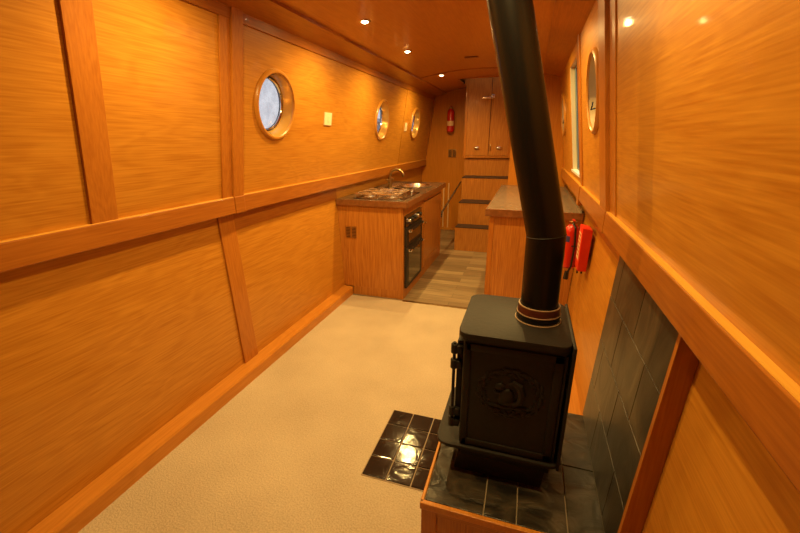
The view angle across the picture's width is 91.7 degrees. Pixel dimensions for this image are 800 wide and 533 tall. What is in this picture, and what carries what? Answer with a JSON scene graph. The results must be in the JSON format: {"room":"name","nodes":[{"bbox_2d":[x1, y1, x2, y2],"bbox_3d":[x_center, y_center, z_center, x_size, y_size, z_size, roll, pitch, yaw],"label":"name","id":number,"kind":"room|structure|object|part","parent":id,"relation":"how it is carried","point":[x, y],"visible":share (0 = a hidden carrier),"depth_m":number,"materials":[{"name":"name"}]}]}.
{"room":"ship interior","nodes":[
{"label":"ship interior","id":0,"kind":"room"},
{"bbox_2d":[0,0,435,532],"bbox_3d":[-0.805,-0.476,2.829,0.264,2.250,8.300,6,19,17],"label":"wall","id":1,"kind":"structure","parent":0,"point":[110,110],"depth_m":1.79,"materials":[{"name":"brown wood"}]},
{"bbox_3d":[-1.506,-0.329,0.543,0.195,1.100,3.650,6,19,17],"label":"panel","id":2,"kind":"part","parent":1,"relation":"part of","materials":[{"name":"brown wood"}]},
{"bbox_2d":[27,285,352,532],"bbox_3d":[-1.311,0.996,1.693,0.116,0.104,5.060,6,19,17],"label":"baseboard","id":3,"kind":"structure","parent":1,"relation":"attached to","point":[88,503],"depth_m":1.98,"materials":[{"name":"brown wood"}]},
{"bbox_3d":[-0.887,0.015,3.018,0.086,1.200,8.300,6,19,17],"label":"panel","id":4,"kind":"part","parent":1,"relation":"part of","materials":[{"name":"brown wood"}]},
{"bbox_2d":[0,159,425,272],"bbox_3d":[-0.866,-0.529,2.821,0.096,0.105,8.280,6,19,17],"label":"trim","id":5,"kind":"structure","parent":1,"relation":"attached to","point":[15,253],"depth_m":1.80,"materials":[{"name":"brown wood"}]},
{"bbox_3d":[-1.587,0.166,0.710,0.092,0.097,3.607,6,19,17],"label":"rail","id":6,"kind":"part","parent":5,"relation":"part of","materials":[{"name":"brown wood"}]},
{"bbox_3d":[-1.017,-0.383,2.379,0.096,0.102,0.086,6,19,17],"label":"rail","id":7,"kind":"part","parent":5,"relation":"part of","materials":[{"name":"brown wood"}]},
{"bbox_3d":[-0.301,-1.079,4.492,0.088,0.099,4.585,6,19,17],"label":"rail","id":8,"kind":"part","parent":5,"relation":"part of","materials":[{"name":"brown wood"}]},
{"bbox_2d":[254,68,295,139],"bbox_3d":[-0.840,-1.053,2.518,0.172,0.465,0.460,6,19,17],"label":"window","id":9,"kind":"structure","parent":1,"relation":"in","point":[283,123],"depth_m":2.60,"materials":[{"name":"gold metal"}]},
{"bbox_3d":[-0.870,-1.058,2.526,0.068,0.335,0.336,6,19,17],"label":"frame","id":10,"kind":"part","parent":9,"relation":"part of","materials":[{"name":"grey"}]},
{"bbox_3d":[-0.826,-0.499,3.061,0.018,0.120,1.398,6,19,17],"label":"rail","id":11,"kind":"part","parent":1,"relation":"part of","materials":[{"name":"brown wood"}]},
{"bbox_3d":[-0.463,-1.337,3.606,0.195,1.100,3.129,6,19,17],"label":"panel","id":12,"kind":"part","parent":1,"relation":"part of","materials":[{"name":"brown wood"}]},
{"bbox_2d":[324,112,331,125],"bbox_3d":[-0.588,-1.204,3.168,0.025,0.096,0.116,6,19,17],"label":"light switch","id":13,"kind":"object","parent":1,"relation":"attached to","point":[327,116],"visible":1,"depth_m":3.15,"materials":[{"name":"beige plastic"}]},
{"bbox_2d":[375,99,389,139],"bbox_3d":[-0.234,-1.633,4.301,0.172,0.465,0.460,6,19,17],"label":"window","id":14,"kind":"structure","parent":1,"relation":"in","point":[381,132],"depth_m":4.42,"materials":[{"name":"gold metal"}]},
{"bbox_2d":[410,107,419,138],"bbox_3d":[0.173,-2.032,5.491,0.172,0.465,0.460,6,19,17],"label":"window","id":15,"kind":"structure","parent":1,"relation":"in","point":[415,120],"depth_m":5.61,"materials":[{"name":"gold metal"}]},
{"bbox_3d":[0.255,-2.031,5.713,0.195,1.100,1.509,6,19,17],"label":"panel","id":16,"kind":"part","parent":1,"relation":"part of","materials":[{"name":"brown wood"}]},
{"bbox_2d":[215,0,595,96],"bbox_3d":[0.132,-1.576,2.147,1.860,0.403,8.300,6,19,17],"label":"ceiling","id":17,"kind":"structure","parent":0,"point":[439,34],"depth_m":2.74,"materials":[{"name":"brown wood"}]},
{"bbox_2d":[360,19,370,23],"bbox_3d":[-0.233,-1.617,2.568,0.082,0.014,0.082,6,19,17],"label":"recessed light","id":18,"kind":"object","parent":17,"relation":"in","point":[365,21],"visible":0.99,"depth_m":2.55,"materials":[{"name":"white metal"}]},
{"bbox_3d":[-0.013,-1.365,1.746,1.400,0.102,7.360,6,19,17],"label":"panel","id":19,"kind":"part","parent":17,"relation":"part of","materials":[{"name":"brown wood"}]},
{"bbox_3d":[0.770,-2.639,5.652,0.360,0.085,0.940,6,19,17],"label":"panel","id":20,"kind":"part","parent":17,"relation":"part of","materials":[{"name":"brown wood"}]},
{"bbox_2d":[464,56,478,58],"bbox_3d":[0.710,-2.072,3.844,0.140,0.012,0.052,6,19,17],"label":"ceiling vent","id":21,"kind":"object","parent":17,"relation":"in","point":[469,57],"visible":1,"depth_m":3.82,"materials":[{"name":"brown wood"}]},
{"bbox_2d":[353,229,486,307],"bbox_3d":[0.916,-0.088,5.155,2.200,0.050,3.265,6,19,17],"label":"floor","id":22,"kind":"structure","parent":0,"point":[454,276],"depth_m":4.39,"materials":[{"name":"wood"}]},
{"bbox_2d":[337,189,441,299],"bbox_3d":[-0.011,-0.384,4.538,0.702,0.905,1.696,6,19,17],"label":"base cabinet","id":23,"kind":"object","parent":22,"relation":"on","point":[372,238],"visible":0.94,"depth_m":3.80,"materials":[{"name":"brown wood"}]},
{"bbox_2d":[346,226,350,237],"bbox_3d":[-0.504,-0.336,3.787,0.050,0.115,0.004,6,19,17],"label":"vent","id":24,"kind":"object","parent":23,"relation":"attached to","point":[348,228],"depth_m":3.78,"materials":[{"name":"brown"}]},
{"bbox_2d":[351,226,356,237],"bbox_3d":[-0.447,-0.331,3.769,0.050,0.115,0.004,6,19,17],"label":"vent","id":25,"kind":"object","parent":23,"relation":"attached to","point":[353,228],"depth_m":3.77,"materials":[{"name":"brown"}]},
{"bbox_3d":[-0.285,-0.179,3.779,0.665,0.820,0.022,6,19,17],"label":"panel","id":26,"kind":"part","parent":23,"relation":"part of","materials":[{"name":"brown wood"}]},
{"bbox_3d":[-0.218,0.257,3.900,0.530,0.085,0.022,6,19,17],"label":"panel","id":27,"kind":"part","parent":23,"relation":"part of","materials":[{"name":"brown wood"}]},
{"bbox_2d":[336,181,445,207],"bbox_3d":[-0.005,-0.844,4.391,0.713,0.055,1.753,6,19,17],"label":"countertop","id":28,"kind":"structure","parent":23,"relation":"on","point":[349,200],"depth_m":3.71,"materials":[{"name":"brown laminate"}]},
{"bbox_2d":[354,187,419,200],"bbox_3d":[-0.120,-0.745,3.923,0.500,0.050,0.600,6,19,17],"label":"gas hob","id":29,"kind":"object","parent":28,"relation":"in","point":[381,194],"visible":1,"depth_m":3.79,"materials":[{"name":"silver metal"}]},
{"bbox_2d":[386,168,404,187],"bbox_3d":[-0.047,-1.028,4.502,0.206,0.228,0.146,6,19,17],"label":"tap","id":30,"kind":"object","parent":28,"relation":"on","point":[390,178],"visible":1,"depth_m":4.49,"materials":[{"name":"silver metal"}]},
{"bbox_3d":[-0.040,-1.077,4.489,0.195,0.128,0.037,4,19,14],"label":"spout","id":31,"kind":"part","parent":30,"relation":"part of","materials":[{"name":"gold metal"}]},
{"bbox_2d":[385,183,431,187],"bbox_3d":[0.132,-0.925,4.763,0.511,0.153,0.475,6,19,17],"label":"sink","id":32,"kind":"object","parent":28,"relation":"in","point":[410,185],"visible":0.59,"depth_m":4.86,"materials":[{"name":"silver metal"}]},
{"bbox_3d":[0.198,-0.918,4.742,0.373,0.153,0.475,6,19,17],"label":"bowl","id":33,"kind":"part","parent":32,"relation":"part of","materials":[{"name":"silver metal"}]},
{"bbox_3d":[0.121,0.180,4.107,0.022,0.100,0.580,6,19,17],"label":"rail","id":34,"kind":"part","parent":23,"relation":"part of","materials":[{"name":"brown wood"}]},
{"bbox_3d":[0.117,-0.593,3.853,0.022,0.083,0.580,6,19,17],"label":"rail","id":35,"kind":"part","parent":23,"relation":"part of","materials":[{"name":"brown wood"}]},
{"bbox_2d":[404,207,424,287],"bbox_3d":[-0.030,-0.225,4.025,0.464,0.716,0.574,6,19,17],"label":"oven","id":36,"kind":"object","parent":23,"relation":"in","point":[413,221],"visible":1,"depth_m":3.89,"materials":[{"name":"black metal"}]},
{"bbox_3d":[0.143,-0.064,4.019,0.018,0.411,0.574,6,19,17],"label":"door","id":37,"kind":"part","parent":36,"relation":"part of","materials":[{"name":"black glass"}]},
{"bbox_3d":[0.141,-0.353,3.924,0.018,0.186,0.574,6,19,17],"label":"door","id":38,"kind":"part","parent":36,"relation":"part of","materials":[{"name":"black plastic"}]},
{"bbox_3d":[0.138,-0.498,3.878,0.012,0.107,0.574,6,19,17],"label":"control panel","id":39,"kind":"part","parent":36,"relation":"part of","materials":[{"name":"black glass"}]},
{"bbox_3d":[0.151,-0.051,4.020,0.002,0.316,0.434,6,19,17],"label":"door glass","id":40,"kind":"part","parent":36,"relation":"part of","materials":[{"name":"black glass"}]},
{"bbox_3d":[0.150,-0.340,3.925,0.002,0.091,0.434,6,19,17],"label":"door glass","id":41,"kind":"part","parent":36,"relation":"part of","materials":[{"name":"black glass"}]},
{"bbox_3d":[0.384,-0.070,4.881,0.022,0.090,0.900,6,19,17],"label":"rail","id":42,"kind":"part","parent":23,"relation":"part of","materials":[{"name":"brown wood"}]},
{"bbox_3d":[0.388,-0.473,4.747,0.019,0.750,0.890,6,19,17],"label":"door","id":43,"kind":"part","parent":23,"relation":"part of","materials":[{"name":"brown wood"}]},
{"bbox_3d":[0.381,-0.861,4.622,0.022,0.055,0.900,6,19,17],"label":"rail","id":44,"kind":"part","parent":23,"relation":"part of","materials":[{"name":"brown wood"}]},
{"bbox_3d":[0.401,-0.149,4.849,0.006,0.070,0.750,6,19,17],"label":"door rail","id":45,"kind":"part","parent":23,"relation":"part of","materials":[{"name":"brown wood"}]},
{"bbox_3d":[0.398,-0.771,4.645,0.006,0.120,0.750,6,19,17],"label":"door rail","id":46,"kind":"part","parent":23,"relation":"part of","materials":[{"name":"brown wood"}]},
{"bbox_2d":[454,158,509,252],"bbox_3d":[1.262,-0.972,5.808,0.710,1.220,1.266,6,19,17],"label":"steps","id":47,"kind":"structure","parent":22,"relation":"on","point":[482,178],"depth_m":5.58,"materials":[{"name":"brown wood"}]},
{"bbox_2d":[463,77,510,157],"bbox_3d":[1.320,-2.239,5.665,0.749,1.253,0.276,6,19,17],"label":"cabinet","id":48,"kind":"object","parent":47,"relation":"on","point":[486,133],"visible":0.77,"depth_m":5.61,"materials":[{"name":"brown wood"}]},
{"bbox_3d":[1.145,-2.208,5.624,0.324,1.154,0.016,6,19,17],"label":"door","id":49,"kind":"part","parent":48,"relation":"part of","materials":[{"name":"brown wood"}]},
{"bbox_3d":[1.302,-1.627,5.761,0.728,0.030,0.018,6,19,17],"label":"frame rail","id":50,"kind":"part","parent":48,"relation":"part of","materials":[{"name":"brown wood"}]},
{"bbox_3d":[1.438,-2.180,5.534,0.274,1.154,0.016,6,19,17],"label":"door","id":51,"kind":"part","parent":48,"relation":"part of","materials":[{"name":"brown wood"}]},
{"bbox_2d":[484,216,582,305],"bbox_3d":[1.329,-0.211,3.992,0.705,0.905,1.761,6,19,17],"label":"base cabinet","id":52,"kind":"object","parent":22,"relation":"on","point":[506,243],"visible":0.42,"depth_m":3.21,"materials":[{"name":"brown wood"}]},
{"bbox_3d":[0.829,-0.114,3.581,0.012,0.740,0.530,6,19,17],"label":"door","id":53,"kind":"part","parent":52,"relation":"part of","materials":[{"name":"brown wood"}]},
{"bbox_2d":[485,185,583,220],"bbox_3d":[1.315,-0.680,3.845,0.731,0.076,1.806,6,19,17],"label":"countertop","id":54,"kind":"structure","parent":52,"relation":"on","point":[506,202],"depth_m":3.29,"materials":[{"name":"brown laminate"}]},
{"bbox_2d":[422,88,509,226],"bbox_3d":[1.410,-1.650,6.263,2.177,2.325,0.030,6,19,17],"label":"wall","id":55,"kind":"structure","parent":0,"point":[439,167],"depth_m":6.39,"materials":[{"name":"brown wood"}]},
{"bbox_2d":[442,188,443,226],"bbox_3d":[0.744,-1.051,6.659,0.016,0.754,0.019,6,19,17],"label":"strip","id":56,"kind":"object","parent":55,"relation":"attached to","point":[443,188],"visible":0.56,"depth_m":6.66,"materials":[{"name":"brown wood"}]},
{"bbox_2d":[441,227,454,229],"bbox_3d":[0.760,-0.670,6.778,0.740,0.044,0.021,6,19,17],"label":"baseboard","id":57,"kind":"structure","parent":55,"relation":"attached to","point":[443,228],"depth_m":6.74,"materials":[{"name":"brown wood"}]},
{"bbox_2d":[447,183,448,226],"bbox_3d":[0.823,-1.044,6.634,0.016,0.754,0.019,6,19,17],"label":"strip","id":58,"kind":"object","parent":55,"relation":"attached to","point":[448,183],"visible":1,"depth_m":6.64,"materials":[{"name":"brown wood"}]},
{"bbox_2d":[447,106,454,131],"bbox_3d":[0.806,-2.337,6.155,0.126,0.383,0.128,6,19,17],"label":"fire extinguisher","id":59,"kind":"object","parent":55,"relation":"attached to","point":[450,114],"visible":1,"depth_m":6.11,"materials":[{"name":"red metal"}]},
{"bbox_2d":[441,181,461,217],"bbox_3d":[0.790,-1.038,5.822,0.038,0.351,1.510,6,19,18],"label":"handrail","id":60,"kind":"object","parent":55,"relation":"attached to","point":[458,185],"visible":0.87,"depth_m":5.62,"materials":[{"name":"brown wood"}]},
{"bbox_2d":[448,149,455,156],"bbox_3d":[0.856,-1.857,6.362,0.128,0.130,0.010,6,19,17],"label":"air vent","id":61,"kind":"object","parent":55,"relation":"in","point":[451,153],"visible":1,"depth_m":6.36,"materials":[{"name":"gold metal"}]},
{"bbox_2d":[508,74,566,186],"bbox_3d":[1.642,-1.102,4.627,0.673,2.299,0.030,6,19,17],"label":"wall","id":62,"kind":"structure","parent":0,"point":[552,83],"depth_m":4.40,"materials":[{"name":"brown wood"}]},
{"bbox_2d":[560,0,799,532],"bbox_3d":[1.078,-0.294,2.247,0.264,2.250,8.300,6,19,17],"label":"wall","id":63,"kind":"structure","parent":0,"point":[695,146],"depth_m":0.81,"materials":[{"name":"brown wood"}]},
{"bbox_2d":[561,92,565,135],"bbox_3d":[1.736,-1.575,4.002,0.172,0.465,0.460,6,19,17],"label":"window","id":64,"kind":"structure","parent":63,"relation":"in","point":[563,106],"depth_m":4.00,"materials":[{"name":"brown wood"}]},
{"bbox_2d":[563,219,579,279],"bbox_3d":[1.209,-0.123,2.713,0.142,0.418,0.129,-6,19,-17],"label":"fire extinguisher","id":65,"kind":"object","parent":63,"relation":"attached to","point":[572,230],"visible":0.73,"depth_m":2.66,"materials":[{"name":"red metal"}]},
{"bbox_2d":[570,54,579,176],"bbox_3d":[1.389,-1.146,3.006,0.200,0.885,0.690,6,19,17],"label":"window","id":66,"kind":"structure","parent":63,"relation":"in","point":[574,66],"depth_m":3.23,"materials":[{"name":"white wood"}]},
{"bbox_3d":[1.431,-0.753,3.121,0.049,0.018,0.630,6,19,17],"label":"sill","id":67,"kind":"part","parent":66,"relation":"part of","materials":[{"name":"white"}]},
{"bbox_3d":[1.492,-1.226,3.249,0.162,0.885,0.140,6,19,17],"label":"frame","id":68,"kind":"part","parent":66,"relation":"part of","materials":[{"name":"white"}]},
{"bbox_2d":[568,375,581,414],"bbox_3d":[0.569,1.206,1.027,0.116,0.104,4.890,6,19,17],"label":"baseboard","id":69,"kind":"structure","parent":63,"relation":"attached to","point":[574,405],"depth_m":2.20,"materials":[{"name":"brown wood"}]},
{"bbox_3d":[1.621,-1.385,3.722,0.195,1.100,4.650,6,19,17],"label":"panel","id":70,"kind":"part","parent":63,"relation":"part of","materials":[{"name":"brown wood"}]},
{"bbox_2d":[575,224,592,273],"bbox_3d":[1.181,-0.107,2.503,0.062,0.312,0.145,6,19,17],"label":"case","id":71,"kind":"object","parent":63,"relation":"attached to","point":[586,232],"visible":1,"depth_m":2.44,"materials":[{"name":"red plastic"}]},
{"bbox_2d":[586,47,598,133],"bbox_3d":[1.071,-0.933,2.050,0.172,0.465,0.460,6,19,17],"label":"window","id":72,"kind":"structure","parent":63,"relation":"in","point":[592,74],"depth_m":2.16,"materials":[{"name":"gold metal"}]},
{"bbox_3d":[1.170,-0.240,2.242,0.012,0.120,1.445,6,19,17],"label":"rail","id":73,"kind":"part","parent":63,"relation":"part of","materials":[{"name":"brown wood"}]},
{"bbox_2d":[583,256,698,532],"bbox_3d":[0.792,0.538,1.420,0.102,1.067,0.735,6,19,17],"label":"tile panel","id":74,"kind":"object","parent":63,"relation":"attached to","point":[643,373],"visible":0.87,"depth_m":1.20,"materials":[{"name":"black tile"}]},
{"bbox_2d":[561,168,799,493],"bbox_3d":[0.891,-0.084,1.495,0.095,0.141,6.700,6,19,17],"label":"trim","id":75,"kind":"structure","parent":63,"relation":"attached to","point":[767,399],"depth_m":0.69,"materials":[{"name":"brown wood"}]},
{"bbox_3d":[1.640,-0.822,3.683,0.090,0.097,1.845,6,19,17],"label":"rail","id":76,"kind":"part","parent":75,"relation":"part of","materials":[{"name":"brown wood"}]},
{"bbox_3d":[1.339,-0.515,2.813,0.095,0.136,0.093,6,19,17],"label":"rail","id":77,"kind":"part","parent":75,"relation":"part of","materials":[{"name":"brown wood"}]},
{"bbox_3d":[1.189,-0.387,2.361,0.090,0.097,0.890,6,19,17],"label":"rail","id":78,"kind":"part","parent":75,"relation":"part of","materials":[{"name":"brown wood"}]},
{"bbox_3d":[1.024,-0.228,1.881,0.094,0.102,0.173,6,19,17],"label":"rail","id":79,"kind":"part","parent":75,"relation":"part of","materials":[{"name":"brown wood"}]},
{"bbox_3d":[1.165,0.213,2.384,0.086,1.200,8.300,6,19,17],"label":"panel","id":80,"kind":"part","parent":63,"relation":"part of","materials":[{"name":"brown wood"}]},
{"bbox_3d":[0.344,-0.150,-0.028,0.195,1.100,3.650,6,19,17],"label":"panel","id":81,"kind":"part","parent":63,"relation":"part of","materials":[{"name":"brown wood"}]},
{"bbox_3d":[-0.361,1.152,1.407,2.200,0.038,5.035,6,19,17],"label":"floor","id":82,"kind":"structure","parent":0,"visible":0},
{"bbox_2d":[78,295,466,532],"bbox_3d":[-0.359,1.124,1.404,1.920,0.016,5.048,6,19,17],"label":"carpet","id":83,"kind":"object","parent":82,"relation":"on","point":[290,452],"depth_m":2.04,"materials":[{"name":"beige carpet"}]},
{"bbox_2d":[361,410,440,491],"bbox_3d":[0.060,0.926,1.993,0.358,0.018,0.484,6,19,17],"label":"floor tiles","id":84,"kind":"structure","parent":83,"relation":"on","point":[403,454],"depth_m":1.96,"materials":[{"name":"black tile"}]},
{"bbox_3d":[0.671,0.398,3.592,1.360,0.006,0.026,6,19,17],"label":"threshold strip","id":85,"kind":"part","parent":83,"relation":"part of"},
{"bbox_2d":[420,413,604,532],"bbox_3d":[0.477,0.899,1.663,0.628,0.252,0.694,6,19,17],"label":"hearth","id":86,"kind":"object","parent":83,"relation":"on","point":[453,499],"visible":0.49,"depth_m":1.42,"materials":[{"name":"black tile"}]},
{"bbox_3d":[0.374,0.919,1.339,0.506,0.027,0.012,6,19,17],"label":"rail","id":87,"kind":"part","parent":86,"relation":"part of","materials":[{"name":"brown wood"}]},
{"bbox_2d":[437,294,576,486],"bbox_3d":[0.413,0.478,1.564,0.458,0.615,0.387,6,19,17],"label":"wood stove","id":88,"kind":"object","parent":86,"relation":"on","point":[505,414],"visible":0.99,"depth_m":1.39,"materials":[{"name":"black metal"}]},
{"bbox_3d":[0.264,0.402,1.588,0.024,0.365,0.270,6,19,17],"label":"door","id":89,"kind":"part","parent":88,"relation":"part of","materials":[{"name":"black metal"}]},
{"bbox_2d":[437,387,555,468],"bbox_3d":[0.412,0.648,1.617,0.458,0.014,0.380,6,19,17],"label":"shelf","id":90,"kind":"object","parent":88,"relation":"attached to","point":[447,435],"depth_m":1.47,"materials":[{"name":"black metal"}]},
{"bbox_3d":[0.390,0.486,1.380,0.339,0.430,0.010,6,19,17],"label":"panel","id":91,"kind":"part","parent":88,"relation":"part of","materials":[{"name":"black metal"}]},
{"bbox_3d":[0.435,0.199,1.461,0.372,0.022,0.380,6,19,17],"label":"plate","id":92,"kind":"part","parent":88,"relation":"part of","materials":[{"name":"black metal"}]},
{"bbox_3d":[0.439,0.215,1.465,0.357,0.012,0.358,6,19,17],"label":"cornice","id":93,"kind":"part","parent":88,"relation":"part of","materials":[{"name":"black metal"}]},
{"bbox_2d":[486,0,566,327],"bbox_3d":[0.362,-0.504,1.269,0.475,1.435,0.216,6,19,17],"label":"flue pipe","id":94,"kind":"object","parent":88,"relation":"on","point":[513,24],"visible":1,"depth_m":1.24,"materials":[{"name":"black metal"}]}
]}

